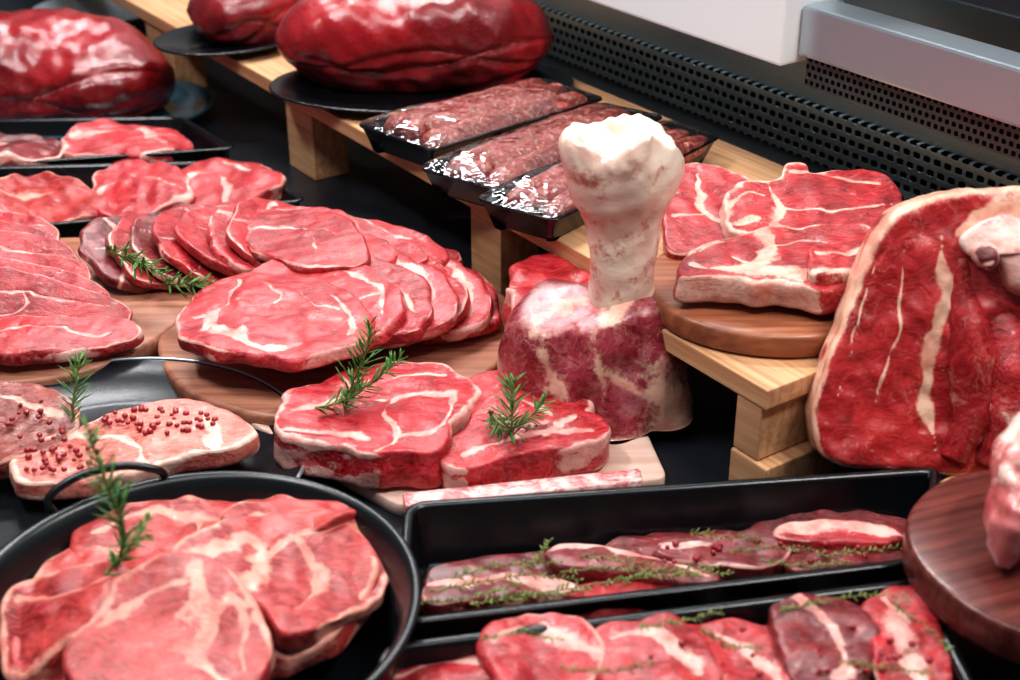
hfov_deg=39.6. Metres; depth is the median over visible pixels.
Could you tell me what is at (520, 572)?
thyme sprig
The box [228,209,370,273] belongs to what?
steak
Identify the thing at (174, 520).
steak
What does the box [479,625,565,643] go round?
thyme sprig
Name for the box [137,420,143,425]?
peppercorn
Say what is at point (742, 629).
peppercorn
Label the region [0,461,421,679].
pan
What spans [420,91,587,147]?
roll
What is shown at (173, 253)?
steak
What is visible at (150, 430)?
peppercorn
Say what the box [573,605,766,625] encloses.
steak
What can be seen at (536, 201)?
roll
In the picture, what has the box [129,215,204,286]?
steak
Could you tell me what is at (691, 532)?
thyme sprig
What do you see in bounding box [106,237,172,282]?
rosemary sprig
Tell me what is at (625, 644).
steak
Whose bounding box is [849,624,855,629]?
peppercorn
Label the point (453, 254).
steak
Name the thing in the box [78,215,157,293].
steak
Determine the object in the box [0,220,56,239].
steak
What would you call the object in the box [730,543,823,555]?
thyme sprig
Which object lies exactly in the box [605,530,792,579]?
beef cut
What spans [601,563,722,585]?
thyme sprig
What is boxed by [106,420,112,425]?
peppercorn
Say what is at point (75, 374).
rosemary sprig
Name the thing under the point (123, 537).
rosemary sprig
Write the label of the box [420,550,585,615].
beef cut
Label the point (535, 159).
roll
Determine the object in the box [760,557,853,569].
thyme sprig
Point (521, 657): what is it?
steak
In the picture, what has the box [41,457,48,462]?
peppercorn
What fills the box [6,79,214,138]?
serving plate
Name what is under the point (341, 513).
steak
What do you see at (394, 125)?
roll
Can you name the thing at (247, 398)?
cutting board
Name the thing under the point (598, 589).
beef cut
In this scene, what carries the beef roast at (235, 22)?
on the serving plate at (185, 40)
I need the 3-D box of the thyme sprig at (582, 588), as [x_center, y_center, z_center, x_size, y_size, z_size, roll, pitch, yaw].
[0.014,0.166,0.914,0.081,0.008,0.009,-5,28,-9]
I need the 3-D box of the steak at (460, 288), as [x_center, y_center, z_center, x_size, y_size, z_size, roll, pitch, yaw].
[-0.106,-0.039,1.288,0.117,0.040,0.152,-20,34,-33]
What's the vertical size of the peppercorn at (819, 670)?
0.003 m
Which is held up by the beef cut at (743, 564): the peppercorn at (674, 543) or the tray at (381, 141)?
the peppercorn at (674, 543)
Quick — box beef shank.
[497,113,704,443]
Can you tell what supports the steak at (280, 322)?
on the cutting board at (247, 398)
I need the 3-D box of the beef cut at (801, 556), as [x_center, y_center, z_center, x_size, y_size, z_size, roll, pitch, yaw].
[0.231,0.153,0.976,0.086,0.015,0.037,0,28,0]
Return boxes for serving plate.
[0,357,304,548]
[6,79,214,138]
[152,24,275,55]
[269,64,572,112]
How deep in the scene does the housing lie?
1.37 m
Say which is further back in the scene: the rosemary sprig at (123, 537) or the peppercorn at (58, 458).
the peppercorn at (58, 458)
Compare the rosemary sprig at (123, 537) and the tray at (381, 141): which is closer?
the rosemary sprig at (123, 537)
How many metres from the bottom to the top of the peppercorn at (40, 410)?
0.005 m
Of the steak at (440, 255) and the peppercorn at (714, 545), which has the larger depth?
the steak at (440, 255)
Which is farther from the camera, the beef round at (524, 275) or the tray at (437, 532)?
the beef round at (524, 275)
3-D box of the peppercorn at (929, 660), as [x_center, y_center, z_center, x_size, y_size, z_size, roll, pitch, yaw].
[0.251,0.192,0.849,0.005,0.004,0.005,0,28,0]
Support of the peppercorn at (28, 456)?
on the steak at (232, 440)
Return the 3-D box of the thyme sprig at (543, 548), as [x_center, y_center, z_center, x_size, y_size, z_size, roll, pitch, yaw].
[0.019,0.145,0.957,0.009,0.009,0.042,14,31,24]
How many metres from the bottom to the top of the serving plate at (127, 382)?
0.024 m
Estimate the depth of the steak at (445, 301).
1.25 m
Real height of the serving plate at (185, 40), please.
0.015 m
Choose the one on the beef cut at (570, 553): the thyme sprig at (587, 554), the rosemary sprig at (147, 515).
the thyme sprig at (587, 554)
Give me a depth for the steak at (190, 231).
1.35 m
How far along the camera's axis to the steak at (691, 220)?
1.23 m
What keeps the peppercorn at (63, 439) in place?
on the steak at (232, 440)
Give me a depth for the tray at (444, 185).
1.35 m
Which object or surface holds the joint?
on the cutting board at (947, 560)
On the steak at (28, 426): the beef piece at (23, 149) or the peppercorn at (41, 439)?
the peppercorn at (41, 439)
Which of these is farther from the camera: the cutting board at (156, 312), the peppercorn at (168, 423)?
the cutting board at (156, 312)
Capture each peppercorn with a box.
[24,447,30,451]
[25,453,31,459]
[37,408,43,413]
[38,437,44,442]
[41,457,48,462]
[49,447,54,452]
[56,456,61,461]
[61,437,67,442]
[73,447,79,453]
[76,452,82,457]
[101,417,107,422]
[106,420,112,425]
[129,415,136,420]
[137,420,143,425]
[147,428,153,433]
[150,423,156,428]
[166,421,172,426]
[184,427,190,432]
[672,540,678,546]
[678,639,685,646]
[693,555,699,561]
[711,543,717,549]
[739,626,745,632]
[756,670,762,677]
[807,558,813,563]
[816,668,822,673]
[822,541,828,546]
[824,666,830,672]
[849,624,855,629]
[863,667,870,673]
[878,666,885,673]
[886,637,893,643]
[886,655,891,660]
[892,654,899,661]
[908,640,915,647]
[925,656,932,663]
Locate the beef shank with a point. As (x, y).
(600, 341)
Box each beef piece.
[0,132,65,165]
[0,171,108,222]
[60,118,193,162]
[86,159,195,216]
[182,157,286,206]
[806,240,862,285]
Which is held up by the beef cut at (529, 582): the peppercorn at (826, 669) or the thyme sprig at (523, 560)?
the thyme sprig at (523, 560)
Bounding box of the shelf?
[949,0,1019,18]
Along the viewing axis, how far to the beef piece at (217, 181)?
1.57 m
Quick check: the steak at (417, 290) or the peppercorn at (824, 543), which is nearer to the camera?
the peppercorn at (824, 543)
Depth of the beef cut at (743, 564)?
0.97 m
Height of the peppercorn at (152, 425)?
0.005 m
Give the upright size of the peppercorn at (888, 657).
0.003 m
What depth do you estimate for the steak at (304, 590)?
0.92 m
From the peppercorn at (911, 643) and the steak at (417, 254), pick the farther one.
the steak at (417, 254)
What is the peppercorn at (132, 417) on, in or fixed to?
on the steak at (232, 440)
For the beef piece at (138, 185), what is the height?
0.038 m
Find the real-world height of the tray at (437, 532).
0.051 m
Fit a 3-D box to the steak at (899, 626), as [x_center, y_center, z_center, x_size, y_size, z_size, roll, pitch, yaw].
[0.243,0.189,0.876,0.050,0.032,0.100,0,28,0]
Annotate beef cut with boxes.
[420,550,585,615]
[421,572,579,614]
[544,543,720,585]
[562,581,669,598]
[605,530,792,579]
[652,530,791,578]
[745,509,906,535]
[773,519,903,552]
[783,549,901,572]
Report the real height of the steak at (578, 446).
0.037 m
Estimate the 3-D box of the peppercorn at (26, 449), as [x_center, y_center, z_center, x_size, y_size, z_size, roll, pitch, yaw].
[-0.369,0.084,1.083,0.005,0.005,0.005,0,28,0]
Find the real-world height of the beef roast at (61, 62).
0.121 m
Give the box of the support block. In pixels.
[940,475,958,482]
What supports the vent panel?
attached to the housing
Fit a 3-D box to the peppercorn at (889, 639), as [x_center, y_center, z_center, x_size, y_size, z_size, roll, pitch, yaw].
[0.232,0.183,0.865,0.004,0.004,0.005,0,28,0]
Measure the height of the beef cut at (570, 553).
0.016 m
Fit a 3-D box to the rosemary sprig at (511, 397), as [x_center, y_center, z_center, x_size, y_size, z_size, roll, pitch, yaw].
[-0.002,0.050,1.078,0.035,0.048,0.042,5,28,9]
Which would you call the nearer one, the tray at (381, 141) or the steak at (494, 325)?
the steak at (494, 325)
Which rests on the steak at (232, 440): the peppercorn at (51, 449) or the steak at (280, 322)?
the peppercorn at (51, 449)
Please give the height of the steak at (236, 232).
0.066 m
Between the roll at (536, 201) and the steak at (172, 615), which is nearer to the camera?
the steak at (172, 615)
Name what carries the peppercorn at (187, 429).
on the steak at (232, 440)
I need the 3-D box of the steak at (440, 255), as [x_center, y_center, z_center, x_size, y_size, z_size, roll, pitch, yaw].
[-0.134,-0.090,1.364,0.174,0.026,0.074,21,34,34]
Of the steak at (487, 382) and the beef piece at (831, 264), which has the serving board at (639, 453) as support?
the steak at (487, 382)
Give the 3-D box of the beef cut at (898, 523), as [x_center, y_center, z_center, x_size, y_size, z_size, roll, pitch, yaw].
[0.218,0.149,1.004,0.158,0.017,0.084,0,28,0]
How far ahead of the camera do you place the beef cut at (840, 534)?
0.98 m
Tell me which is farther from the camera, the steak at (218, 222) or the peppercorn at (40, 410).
the steak at (218, 222)
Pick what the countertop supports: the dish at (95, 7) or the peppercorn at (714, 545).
the dish at (95, 7)
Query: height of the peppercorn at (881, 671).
0.004 m
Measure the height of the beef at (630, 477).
0.013 m
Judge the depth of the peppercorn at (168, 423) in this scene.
1.11 m
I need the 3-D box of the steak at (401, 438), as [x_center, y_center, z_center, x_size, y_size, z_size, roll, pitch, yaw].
[-0.104,0.064,1.132,0.165,0.040,0.154,0,28,0]
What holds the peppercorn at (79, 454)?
on the steak at (232, 440)
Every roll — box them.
[383,78,546,137]
[402,83,567,143]
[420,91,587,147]
[444,104,608,177]
[464,108,629,183]
[485,115,643,186]
[504,126,670,207]
[524,129,689,211]
[543,135,707,216]
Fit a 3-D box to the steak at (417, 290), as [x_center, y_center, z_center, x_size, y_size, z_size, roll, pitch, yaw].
[-0.141,-0.034,1.263,0.179,0.038,0.119,17,32,28]
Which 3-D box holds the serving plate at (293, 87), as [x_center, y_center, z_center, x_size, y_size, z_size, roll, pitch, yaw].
[-0.102,-0.292,1.639,0.350,0.015,0.212,0,28,0]
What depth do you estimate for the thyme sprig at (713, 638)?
0.85 m
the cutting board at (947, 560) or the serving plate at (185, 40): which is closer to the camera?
the cutting board at (947, 560)
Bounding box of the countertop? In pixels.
[0,0,1019,679]
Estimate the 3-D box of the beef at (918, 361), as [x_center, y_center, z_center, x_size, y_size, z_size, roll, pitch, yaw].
[0.336,-0.007,1.051,0.224,0.213,0.132,3,28,5]
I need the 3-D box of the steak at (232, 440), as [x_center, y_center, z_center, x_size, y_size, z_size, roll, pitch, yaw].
[-0.295,0.082,1.106,0.186,0.024,0.095,-12,30,-21]
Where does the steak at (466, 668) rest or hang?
on the steak
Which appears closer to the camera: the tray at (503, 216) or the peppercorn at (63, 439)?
the peppercorn at (63, 439)
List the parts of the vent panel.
perforated strip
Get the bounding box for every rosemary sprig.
[55,351,93,421]
[78,414,150,568]
[104,511,158,575]
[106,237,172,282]
[164,270,215,297]
[315,348,409,414]
[335,314,385,411]
[485,390,557,446]
[487,371,529,434]
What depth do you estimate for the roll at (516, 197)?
1.30 m
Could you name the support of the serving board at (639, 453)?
on the countertop
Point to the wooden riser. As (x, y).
(771, 439)
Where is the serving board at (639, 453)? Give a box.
[251,423,664,516]
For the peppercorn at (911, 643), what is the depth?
0.86 m
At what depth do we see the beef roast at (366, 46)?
1.59 m
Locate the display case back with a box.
[531,0,1019,201]
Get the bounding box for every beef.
[403,469,641,512]
[805,185,1019,475]
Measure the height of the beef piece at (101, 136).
0.034 m
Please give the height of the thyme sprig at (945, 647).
0.008 m
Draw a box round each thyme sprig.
[421,581,523,604]
[430,571,583,594]
[450,558,562,579]
[470,585,592,607]
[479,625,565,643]
[500,571,704,600]
[520,538,552,572]
[560,562,733,577]
[560,661,653,676]
[580,551,654,566]
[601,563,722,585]
[640,607,724,631]
[690,527,763,544]
[700,627,763,653]
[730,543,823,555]
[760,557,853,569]
[780,589,909,612]
[820,543,901,561]
[839,658,934,675]
[889,600,954,652]
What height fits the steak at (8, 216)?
0.042 m
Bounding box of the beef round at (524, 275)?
[502,253,589,327]
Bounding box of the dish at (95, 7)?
[32,0,142,25]
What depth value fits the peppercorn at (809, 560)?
0.96 m
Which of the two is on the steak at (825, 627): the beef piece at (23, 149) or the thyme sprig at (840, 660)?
the thyme sprig at (840, 660)
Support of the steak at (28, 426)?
on the serving plate at (127, 382)
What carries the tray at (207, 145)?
on the countertop
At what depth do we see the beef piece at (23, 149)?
1.66 m
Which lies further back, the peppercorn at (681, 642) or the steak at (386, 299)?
the steak at (386, 299)
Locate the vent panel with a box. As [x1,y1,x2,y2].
[799,0,1019,160]
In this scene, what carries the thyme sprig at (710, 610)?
on the steak at (625, 644)
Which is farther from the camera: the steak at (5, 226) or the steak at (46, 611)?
the steak at (5, 226)
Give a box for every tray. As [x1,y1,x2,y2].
[0,116,232,164]
[0,161,302,237]
[359,77,601,165]
[377,580,972,679]
[396,468,939,639]
[422,103,661,206]
[479,120,718,241]
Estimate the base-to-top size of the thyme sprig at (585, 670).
0.008 m
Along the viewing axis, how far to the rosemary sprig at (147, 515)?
0.88 m
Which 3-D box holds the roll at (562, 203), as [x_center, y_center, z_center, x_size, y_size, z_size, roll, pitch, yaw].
[0.115,-0.156,1.346,0.027,0.027,0.251,22,35,35]
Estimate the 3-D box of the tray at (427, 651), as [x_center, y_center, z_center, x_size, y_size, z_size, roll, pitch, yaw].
[0.097,0.226,0.844,0.378,0.049,0.146,-5,28,-9]
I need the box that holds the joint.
[983,412,1019,568]
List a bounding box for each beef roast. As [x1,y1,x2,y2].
[0,8,175,118]
[186,0,298,44]
[274,0,553,92]
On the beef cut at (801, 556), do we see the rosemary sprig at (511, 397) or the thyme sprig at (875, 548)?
the thyme sprig at (875, 548)
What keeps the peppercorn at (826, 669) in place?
on the steak at (825, 627)
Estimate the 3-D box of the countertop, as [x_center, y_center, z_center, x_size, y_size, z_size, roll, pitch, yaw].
[-1.389,-0.025,1.453,2.998,0.080,4.500,-18,33,-30]
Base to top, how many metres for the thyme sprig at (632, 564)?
0.008 m
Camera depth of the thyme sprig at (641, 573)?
0.93 m
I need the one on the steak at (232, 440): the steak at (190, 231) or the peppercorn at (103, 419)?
the peppercorn at (103, 419)
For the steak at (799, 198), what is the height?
0.039 m
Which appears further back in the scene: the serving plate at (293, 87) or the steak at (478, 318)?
the serving plate at (293, 87)
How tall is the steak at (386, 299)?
0.035 m
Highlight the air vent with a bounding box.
[538,3,1019,199]
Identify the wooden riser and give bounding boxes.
[109,0,833,479]
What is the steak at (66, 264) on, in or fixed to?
on the cutting board at (156, 312)
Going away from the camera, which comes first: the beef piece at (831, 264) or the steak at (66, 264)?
the beef piece at (831, 264)
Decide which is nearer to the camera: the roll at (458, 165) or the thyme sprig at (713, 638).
the thyme sprig at (713, 638)
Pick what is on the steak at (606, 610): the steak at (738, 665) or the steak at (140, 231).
the steak at (738, 665)
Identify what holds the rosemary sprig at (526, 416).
on the steak at (578, 446)
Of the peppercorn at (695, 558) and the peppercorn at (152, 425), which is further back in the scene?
the peppercorn at (152, 425)
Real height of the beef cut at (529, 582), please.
0.017 m
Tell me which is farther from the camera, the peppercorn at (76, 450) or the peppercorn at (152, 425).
the peppercorn at (152, 425)
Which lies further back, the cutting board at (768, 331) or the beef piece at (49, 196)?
the beef piece at (49, 196)
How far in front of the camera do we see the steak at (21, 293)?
1.29 m
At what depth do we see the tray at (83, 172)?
1.62 m
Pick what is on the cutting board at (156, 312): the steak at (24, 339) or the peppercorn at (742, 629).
the steak at (24, 339)
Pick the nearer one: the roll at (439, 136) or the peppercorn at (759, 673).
the peppercorn at (759, 673)
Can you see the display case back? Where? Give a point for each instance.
(992, 28)
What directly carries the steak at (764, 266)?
on the cutting board at (768, 331)
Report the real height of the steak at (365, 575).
0.033 m
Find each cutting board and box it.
[0,237,196,385]
[158,288,504,425]
[652,253,834,357]
[901,470,1019,664]
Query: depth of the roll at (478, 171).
1.37 m
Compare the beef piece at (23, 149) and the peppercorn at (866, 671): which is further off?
the beef piece at (23, 149)
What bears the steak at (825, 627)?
on the steak
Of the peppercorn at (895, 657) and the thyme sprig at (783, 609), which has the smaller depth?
the peppercorn at (895, 657)
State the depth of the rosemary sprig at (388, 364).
1.11 m
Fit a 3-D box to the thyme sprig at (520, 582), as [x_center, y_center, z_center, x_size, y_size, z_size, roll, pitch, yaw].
[-0.030,0.166,0.918,0.082,0.008,0.010,-7,29,-13]
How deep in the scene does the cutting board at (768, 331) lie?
1.09 m
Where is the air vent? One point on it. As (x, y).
(821, 135)
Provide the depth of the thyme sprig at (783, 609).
0.89 m
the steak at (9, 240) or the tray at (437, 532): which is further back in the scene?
the steak at (9, 240)
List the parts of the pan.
handle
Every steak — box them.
[0,210,59,240]
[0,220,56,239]
[0,230,80,260]
[0,246,92,280]
[0,257,111,297]
[0,267,132,319]
[0,315,143,365]
[0,382,82,479]
[0,561,129,679]
[9,399,259,500]
[9,545,123,679]
[62,552,274,679]
[69,494,295,568]
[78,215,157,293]
[105,211,198,290]
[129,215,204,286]
[151,204,227,284]
[171,509,388,650]
[173,207,237,276]
[175,272,375,372]
[207,205,255,273]
[218,498,355,531]
[224,197,292,266]
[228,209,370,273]
[252,259,406,350]
[270,556,379,679]
[274,206,397,263]
[274,361,481,488]
[347,214,428,263]
[356,217,449,266]
[370,256,433,349]
[380,252,459,348]
[393,654,489,679]
[394,248,470,340]
[417,267,500,344]
[435,259,492,340]
[440,390,610,488]
[444,248,462,264]
[470,370,594,425]
[476,612,604,679]
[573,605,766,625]
[595,612,724,679]
[661,163,749,259]
[673,222,870,314]
[688,618,789,679]
[719,162,901,238]
[767,593,879,679]
[861,585,952,679]
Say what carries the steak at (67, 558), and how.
in the pan
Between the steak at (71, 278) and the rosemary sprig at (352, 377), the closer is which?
the rosemary sprig at (352, 377)
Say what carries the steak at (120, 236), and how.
on the cutting board at (156, 312)
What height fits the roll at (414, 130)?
0.029 m
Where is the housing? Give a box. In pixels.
[590,0,843,65]
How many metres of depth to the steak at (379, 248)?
1.33 m

